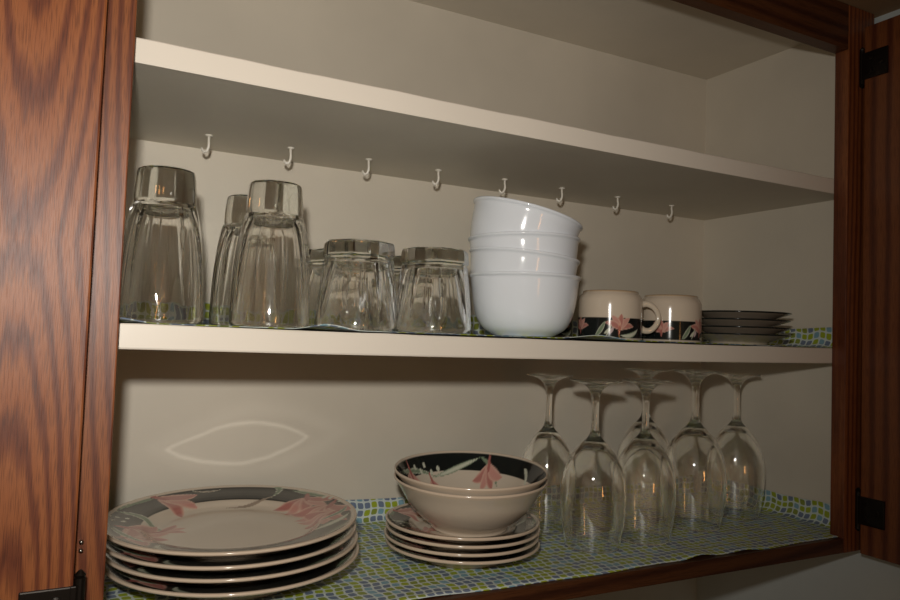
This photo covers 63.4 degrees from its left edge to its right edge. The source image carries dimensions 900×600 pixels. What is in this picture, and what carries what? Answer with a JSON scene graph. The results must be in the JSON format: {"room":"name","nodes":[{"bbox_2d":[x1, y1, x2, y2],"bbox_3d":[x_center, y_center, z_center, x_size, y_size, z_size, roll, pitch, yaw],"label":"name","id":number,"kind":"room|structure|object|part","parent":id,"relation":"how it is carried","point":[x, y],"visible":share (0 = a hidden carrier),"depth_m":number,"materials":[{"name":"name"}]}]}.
{"room":"kitchen","nodes":[
{"label":"kitchen","id":0,"kind":"room"},
{"bbox_2d":[568,578,696,599],"bbox_3d":[-0.527,0.452,0.721,2.115,2.200,0.020,3,-3,-28],"label":"wall","id":1,"kind":"structure","parent":0,"point":[683,589],"depth_m":1.16,"materials":[{"name":"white paint"}]},
{"bbox_2d":[0,0,899,599],"bbox_3d":[-0.008,-0.063,0.571,1.342,0.709,0.718,3,-3,-28],"label":"upper cabinet","id":2,"kind":"object","parent":1,"relation":"attached to","point":[770,128],"visible":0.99,"depth_m":0.89,"materials":[{"name":"brown wood"}]},
{"bbox_3d":[-0.439,-0.063,0.409,0.430,0.663,0.019,4,-3,-29],"label":"door","id":3,"kind":"part","parent":2,"relation":"part of","materials":[{"name":"brown wood"}]},
{"bbox_2d":[201,134,212,152],"bbox_3d":[-0.256,-0.164,0.766,0.012,0.020,0.008,2,-3,-8],"label":"hook","id":4,"kind":"object","parent":2,"relation":"attached to","point":[206,135],"visible":1,"depth_m":0.77,"materials":[{"name":"white plastic"}]},
{"bbox_2d":[283,147,294,164],"bbox_3d":[-0.178,-0.159,0.805,0.012,0.020,0.008,3,-3,-12],"label":"hook","id":5,"kind":"object","parent":2,"relation":"attached to","point":[290,148],"visible":1,"depth_m":0.80,"materials":[{"name":"white plastic"}]},
{"bbox_2d":[362,158,371,175],"bbox_3d":[-0.096,-0.154,0.845,0.012,0.020,0.008,2,-3,-2],"label":"hook","id":6,"kind":"object","parent":2,"relation":"attached to","point":[367,159],"visible":1,"depth_m":0.84,"materials":[{"name":"white plastic"}]},
{"bbox_3d":[0.006,-0.050,0.980,0.930,0.689,0.006,3,-3,-28],"label":"panel","id":7,"kind":"part","parent":2,"relation":"part of","materials":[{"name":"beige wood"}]},
{"bbox_2d":[432,169,441,185],"bbox_3d":[-0.016,-0.149,0.888,0.012,0.020,0.008,3,-3,-11],"label":"hook","id":8,"kind":"object","parent":2,"relation":"attached to","point":[437,170],"visible":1,"depth_m":0.89,"materials":[{"name":"white plastic"}]},
{"bbox_2d":[103,489,837,599],"bbox_3d":[0.062,0.264,0.842,0.903,0.030,0.270,3,-3,-28],"label":"liner","id":9,"kind":"object","parent":2,"relation":"on","point":[378,572],"visible":0.29,"depth_m":0.78,"materials":[{"name":"plastic"}]},
{"bbox_2d":[105,541,358,599],"bbox_3d":[-0.204,0.247,0.693,0.233,0.030,0.233,3,-3,-13],"label":"dinner plate","id":10,"kind":"object","parent":9,"relation":"on","point":[147,585],"visible":0.28,"depth_m":0.61,"materials":[{"name":"beige ceramic"}]},
{"bbox_2d":[106,530,357,587],"bbox_3d":[-0.205,0.236,0.694,0.233,0.030,0.233,5,-4,-43],"label":"dinner plate","id":11,"kind":"object","parent":10,"relation":"on","point":[270,575],"visible":0.2,"depth_m":0.61,"materials":[{"name":"beige ceramic"}]},
{"bbox_2d":[106,522,355,573],"bbox_3d":[-0.207,0.225,0.692,0.233,0.030,0.233,4,-3,-31],"label":"dinner plate","id":12,"kind":"object","parent":11,"relation":"on","point":[123,553],"visible":0.31,"depth_m":0.61,"materials":[{"name":"beige ceramic"}]},
{"bbox_2d":[107,485,356,561],"bbox_3d":[-0.206,0.215,0.693,0.233,0.030,0.233,2,-3,0],"label":"dinner plate","id":13,"kind":"object","parent":12,"relation":"on","point":[225,523],"visible":0.98,"depth_m":0.70,"materials":[{"name":"beige ceramic"}]},
{"bbox_2d":[385,536,539,568],"bbox_3d":[0.013,0.265,0.785,0.166,0.018,0.166,1,-3,22],"label":"plate","id":14,"kind":"object","parent":9,"relation":"on","point":[450,563],"visible":0.26,"depth_m":0.73,"materials":[{"name":"beige ceramic"}]},
{"bbox_2d":[384,526,538,559],"bbox_3d":[0.012,0.258,0.784,0.166,0.018,0.166,3,-3,-24],"label":"plate","id":15,"kind":"object","parent":14,"relation":"on","point":[396,540],"visible":0.33,"depth_m":0.73,"materials":[{"name":"beige ceramic"}]},
{"bbox_2d":[386,521,539,552],"bbox_3d":[0.013,0.250,0.786,0.166,0.018,0.166,4,-3,-31],"label":"plate","id":16,"kind":"object","parent":15,"relation":"on","point":[434,545],"visible":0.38,"depth_m":0.73,"materials":[{"name":"beige ceramic"}]},
{"bbox_2d":[385,503,539,544],"bbox_3d":[0.013,0.242,0.786,0.166,0.018,0.166,0,-3,35],"label":"plate","id":17,"kind":"object","parent":16,"relation":"on","point":[404,517],"visible":0.4,"depth_m":0.76,"materials":[{"name":"beige ceramic"}]},
{"bbox_2d":[394,472,547,536],"bbox_3d":[0.021,0.214,0.784,0.165,0.062,0.165,2,-3,-3],"label":"soup bowl","id":18,"kind":"object","parent":17,"relation":"on","point":[453,515],"visible":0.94,"depth_m":0.72,"materials":[{"name":"beige ceramic"}]},
{"bbox_2d":[394,451,547,495],"bbox_3d":[0.022,0.206,0.784,0.165,0.062,0.165,3,-3,-12],"label":"soup bowl","id":19,"kind":"object","parent":18,"relation":"on","point":[463,473],"visible":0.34,"depth_m":0.84,"materials":[{"name":"beige ceramic"}]},
{"bbox_2d":[522,373,572,533],"bbox_3d":[0.122,0.188,0.911,0.070,0.190,0.070,3,-3,-13],"label":"wine glass","id":20,"kind":"object","parent":9,"relation":"on","point":[547,448],"visible":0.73,"depth_m":0.88,"materials":[{"name":"clear glass"}]},
{"bbox_2d":[560,378,626,552],"bbox_3d":[0.166,0.187,0.842,0.075,0.189,0.075,0,-3,38],"label":"wine glass","id":21,"kind":"object","parent":9,"relation":"on","point":[593,494],"visible":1,"depth_m":0.81,"materials":[{"name":"clear glass"}]},
{"bbox_2d":[616,367,670,457],"bbox_3d":[0.271,0.195,1.014,0.079,0.198,0.079,1,-3,25],"label":"wine glass","id":22,"kind":"object","parent":9,"relation":"on","point":[634,429],"visible":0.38,"depth_m":1.00,"materials":[{"name":"clear glass"}]},
{"bbox_2d":[618,378,675,545],"bbox_3d":[0.235,0.191,0.880,0.075,0.189,0.075,2,-3,-4],"label":"wine glass","id":23,"kind":"object","parent":9,"relation":"on","point":[648,470],"visible":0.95,"depth_m":0.85,"materials":[{"name":"clear glass"}]},
{"bbox_2d":[666,369,726,531],"bbox_3d":[0.319,0.192,0.952,0.081,0.201,0.081,2,-3,0],"label":"wine glass","id":24,"kind":"object","parent":9,"relation":"on","point":[697,459],"visible":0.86,"depth_m":0.92,"materials":[{"name":"clear glass"}]},
{"bbox_2d":[715,372,764,518],"bbox_3d":[0.401,0.201,1.024,0.076,0.195,0.076,3,-3,-28],"label":"wine glass","id":25,"kind":"object","parent":9,"relation":"on","point":[742,452],"visible":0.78,"depth_m":0.99,"materials":[{"name":"clear glass"}]},
{"bbox_2d":[119,302,831,347],"bbox_3d":[0.068,0.029,0.859,0.903,0.028,0.256,3,-3,-28],"label":"liner","id":26,"kind":"object","parent":2,"relation":"on","point":[806,337],"visible":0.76,"depth_m":0.98,"materials":[{"name":"green plastic"}]},
{"bbox_2d":[119,165,203,324],"bbox_3d":[-0.245,-0.045,0.623,0.071,0.130,0.071,4,-3,-33],"label":"tumbler","id":27,"kind":"object","parent":26,"relation":"on","point":[162,281],"visible":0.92,"depth_m":0.60,"materials":[{"name":"clear glass"}]},
{"bbox_2d":[209,194,253,326],"bbox_3d":[-0.205,-0.039,0.741,0.071,0.130,0.071,3,-3,-28],"label":"tumbler","id":28,"kind":"object","parent":26,"relation":"on","point":[235,210],"visible":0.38,"depth_m":0.71,"materials":[{"name":"clear glass"}]},
{"bbox_2d":[229,180,309,327],"bbox_3d":[-0.162,-0.041,0.665,0.071,0.130,0.071,0,-4,42],"label":"tumbler","id":29,"kind":"object","parent":26,"relation":"on","point":[270,285],"visible":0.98,"depth_m":0.64,"materials":[{"name":"clear glass"}]},
{"bbox_2d":[309,248,364,330],"bbox_3d":[-0.124,-0.010,0.790,0.079,0.084,0.079,0,-4,43],"label":"tumbler","id":30,"kind":"object","parent":26,"relation":"on","point":[316,258],"visible":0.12,"depth_m":0.76,"materials":[{"name":"clear glass"}]},
{"bbox_2d":[314,239,396,331],"bbox_3d":[-0.089,-0.013,0.704,0.079,0.084,0.079,4,-3,-33],"label":"tumbler","id":31,"kind":"object","parent":26,"relation":"on","point":[357,288],"visible":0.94,"depth_m":0.67,"materials":[{"name":"clear glass"}]},
{"bbox_2d":[391,256,419,332],"bbox_3d":[-0.046,-0.005,0.835,0.079,0.084,0.079,4,-3,-34],"label":"tumbler","id":32,"kind":"object","parent":26,"relation":"on","point":[397,260],"visible":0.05,"depth_m":0.81,"materials":[{"name":"clear glass"}]},
{"bbox_2d":[396,247,471,333],"bbox_3d":[-0.016,-0.009,0.744,0.079,0.084,0.079,4,-3,-37],"label":"tumbler","id":33,"kind":"object","parent":26,"relation":"on","point":[433,292],"visible":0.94,"depth_m":0.71,"materials":[{"name":"clear glass"}]},
{"bbox_2d":[469,271,580,336],"bbox_3d":[0.083,0.007,0.818,0.125,0.068,0.125,2,-3,6],"label":"bowl","id":34,"kind":"object","parent":26,"relation":"on","point":[509,303],"visible":0.97,"depth_m":0.77,"materials":[{"name":"white ceramic"}]},
{"bbox_2d":[469,246,579,288],"bbox_3d":[0.082,-0.018,0.818,0.124,0.075,0.125,2,-3,4],"label":"bowl","id":35,"kind":"object","parent":34,"relation":"on","point":[483,258],"visible":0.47,"depth_m":0.77,"materials":[{"name":"white ceramic"}]},
{"bbox_2d":[468,231,579,258],"bbox_3d":[0.082,-0.035,0.820,0.126,0.069,0.126,3,-3,-19],"label":"bowl","id":36,"kind":"object","parent":35,"relation":"on","point":[559,243],"visible":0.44,"depth_m":0.77,"materials":[{"name":"white ceramic"}]},
{"bbox_2d":[470,196,582,236],"bbox_3d":[0.087,-0.068,0.822,0.125,0.088,0.126,0,-4,42],"label":"bowl","id":37,"kind":"object","parent":36,"relation":"on","point":[490,213],"visible":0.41,"depth_m":0.77,"materials":[{"name":"white ceramic"}]},
{"bbox_2d":[527,318,572,336],"bbox_3d":[0.109,0.018,0.904,0.088,0.056,0.073,3,-3,-28],"label":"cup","id":38,"kind":"object","parent":26,"relation":"on","point":[567,332],"visible":0.07,"depth_m":0.88,"materials":[{"name":"ceramic"}]},
{"bbox_2d":[578,290,660,339],"bbox_3d":[0.193,0.018,0.852,0.090,0.056,0.073,3,-3,-28],"label":"cup","id":39,"kind":"object","parent":26,"relation":"on","point":[614,313],"visible":0.93,"depth_m":0.82,"materials":[{"name":"beige ceramic"}]},
{"bbox_3d":[0.232,0.020,0.848,0.026,0.038,0.006,2,-3,-1],"label":"handle","id":40,"kind":"part","parent":39,"relation":"part of","materials":[{"name":"beige ceramic"}]},
{"bbox_2d":[641,294,701,342],"bbox_3d":[0.269,0.023,0.897,0.073,0.056,0.084,2,-3,0],"label":"cup","id":41,"kind":"object","parent":26,"relation":"on","point":[681,315],"visible":0.77,"depth_m":0.86,"materials":[{"name":"beige ceramic"}]},
{"bbox_2d":[702,332,790,344],"bbox_3d":[0.385,0.052,0.974,0.128,0.014,0.128,3,-3,-28],"label":"saucer","id":42,"kind":"object","parent":26,"relation":"on","point":[712,337],"visible":0.88,"depth_m":0.93,"materials":[{"name":"ceramic"}]},
{"bbox_2d":[702,325,791,333],"bbox_3d":[0.387,0.043,0.975,0.128,0.014,0.128,3,-3,-28],"label":"saucer","id":43,"kind":"object","parent":42,"relation":"on","point":[705,328],"visible":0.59,"depth_m":0.93,"materials":[{"name":"black ceramic"}]},
{"bbox_2d":[702,318,790,326],"bbox_3d":[0.385,0.033,0.974,0.128,0.014,0.128,3,-3,-28],"label":"saucer","id":44,"kind":"object","parent":43,"relation":"on","point":[705,321],"visible":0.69,"depth_m":0.93,"materials":[{"name":"black ceramic"}]},
{"bbox_2d":[702,310,791,318],"bbox_3d":[0.387,0.024,0.976,0.128,0.014,0.128,3,-3,-28],"label":"saucer","id":45,"kind":"object","parent":44,"relation":"on","point":[705,313],"visible":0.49,"depth_m":0.93,"materials":[{"name":"black ceramic"}]},
{"bbox_2d":[130,63,833,219],"bbox_3d":[0.073,-0.166,0.871,0.910,0.020,0.255,3,-3,-28],"label":"shelf","id":46,"kind":"object","parent":2,"relation":"attached to","point":[252,112],"depth_m":0.80,"materials":[{"name":"beige wood"}]},
{"bbox_2d":[499,179,507,193],"bbox_3d":[0.068,-0.144,0.926,0.012,0.020,0.008,2,-3,-9],"label":"hook","id":47,"kind":"object","parent":2,"relation":"attached to","point":[504,180],"visible":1,"depth_m":0.93,"materials":[{"name":"white plastic"}]},
{"bbox_2d":[201,326,811,347],"bbox_3d":[0.065,0.053,0.861,0.910,0.021,0.255,3,-3,-28],"label":"shelf","id":48,"kind":"object","parent":2,"relation":"attached to","point":[211,336],"depth_m":0.66,"materials":[{"name":"beige wood"}]},
{"bbox_2d":[556,187,564,202],"bbox_3d":[0.147,-0.139,0.969,0.012,0.020,0.008,2,-3,-3],"label":"hook","id":49,"kind":"object","parent":2,"relation":"attached to","point":[561,188],"visible":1,"depth_m":0.97,"materials":[{"name":"white plastic"}]},
{"bbox_3d":[0.081,-0.394,0.880,0.910,0.006,0.257,3,-3,-28],"label":"panel","id":50,"kind":"part","parent":2,"relation":"part of","materials":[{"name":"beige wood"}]},
{"bbox_2d":[612,196,620,209],"bbox_3d":[0.232,-0.134,1.015,0.012,0.020,0.008,3,-3,-13],"label":"hook","id":51,"kind":"object","parent":2,"relation":"attached to","point":[617,197],"visible":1,"depth_m":1.01,"materials":[{"name":"white plastic"}]},
{"bbox_3d":[0.116,0.285,0.724,0.838,0.018,0.019,3,-3,-28],"label":"rail","id":52,"kind":"part","parent":2,"relation":"part of","materials":[{"name":"brown wood"}]},
{"bbox_2d":[666,205,674,217],"bbox_3d":[0.323,-0.129,1.068,0.012,0.020,0.008,2,-3,-5],"label":"hook","id":53,"kind":"object","parent":2,"relation":"attached to","point":[671,206],"visible":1,"depth_m":1.07,"materials":[{"name":"white plastic"}]},
{"bbox_3d":[0.139,-0.374,0.755,0.838,0.059,0.019,3,-3,-28],"label":"rail","id":54,"kind":"part","parent":2,"relation":"part of","materials":[{"name":"brown wood"}]},
{"bbox_3d":[0.476,-0.029,1.078,0.010,0.689,0.257,3,-3,-28],"label":"panel","id":55,"kind":"part","parent":2,"relation":"part of","materials":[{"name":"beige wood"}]},
{"bbox_3d":[0.631,-0.023,0.742,0.019,0.673,0.430,3,-3,-27],"label":"door","id":56,"kind":"part","parent":2,"relation":"part of","materials":[{"name":"brown wood"}]},
{"bbox_2d":[696,9,899,599],"bbox_3d":[1.089,0.473,-0.081,0.025,2.200,2.900,3,-3,-28],"label":"wall","id":57,"kind":"structure","parent":0,"point":[854,575],"depth_m":1.01,"materials":[{"name":"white paint"}]},
{"bbox_2d":[838,0,899,17],"bbox_3d":[0.179,-0.473,-0.532,2.105,0.019,2.900,3,-3,-28],"label":"ceiling","id":58,"kind":"structure","parent":0,"point":[878,8],"depth_m":0.94,"materials":[{"name":"paint"}]}
]}

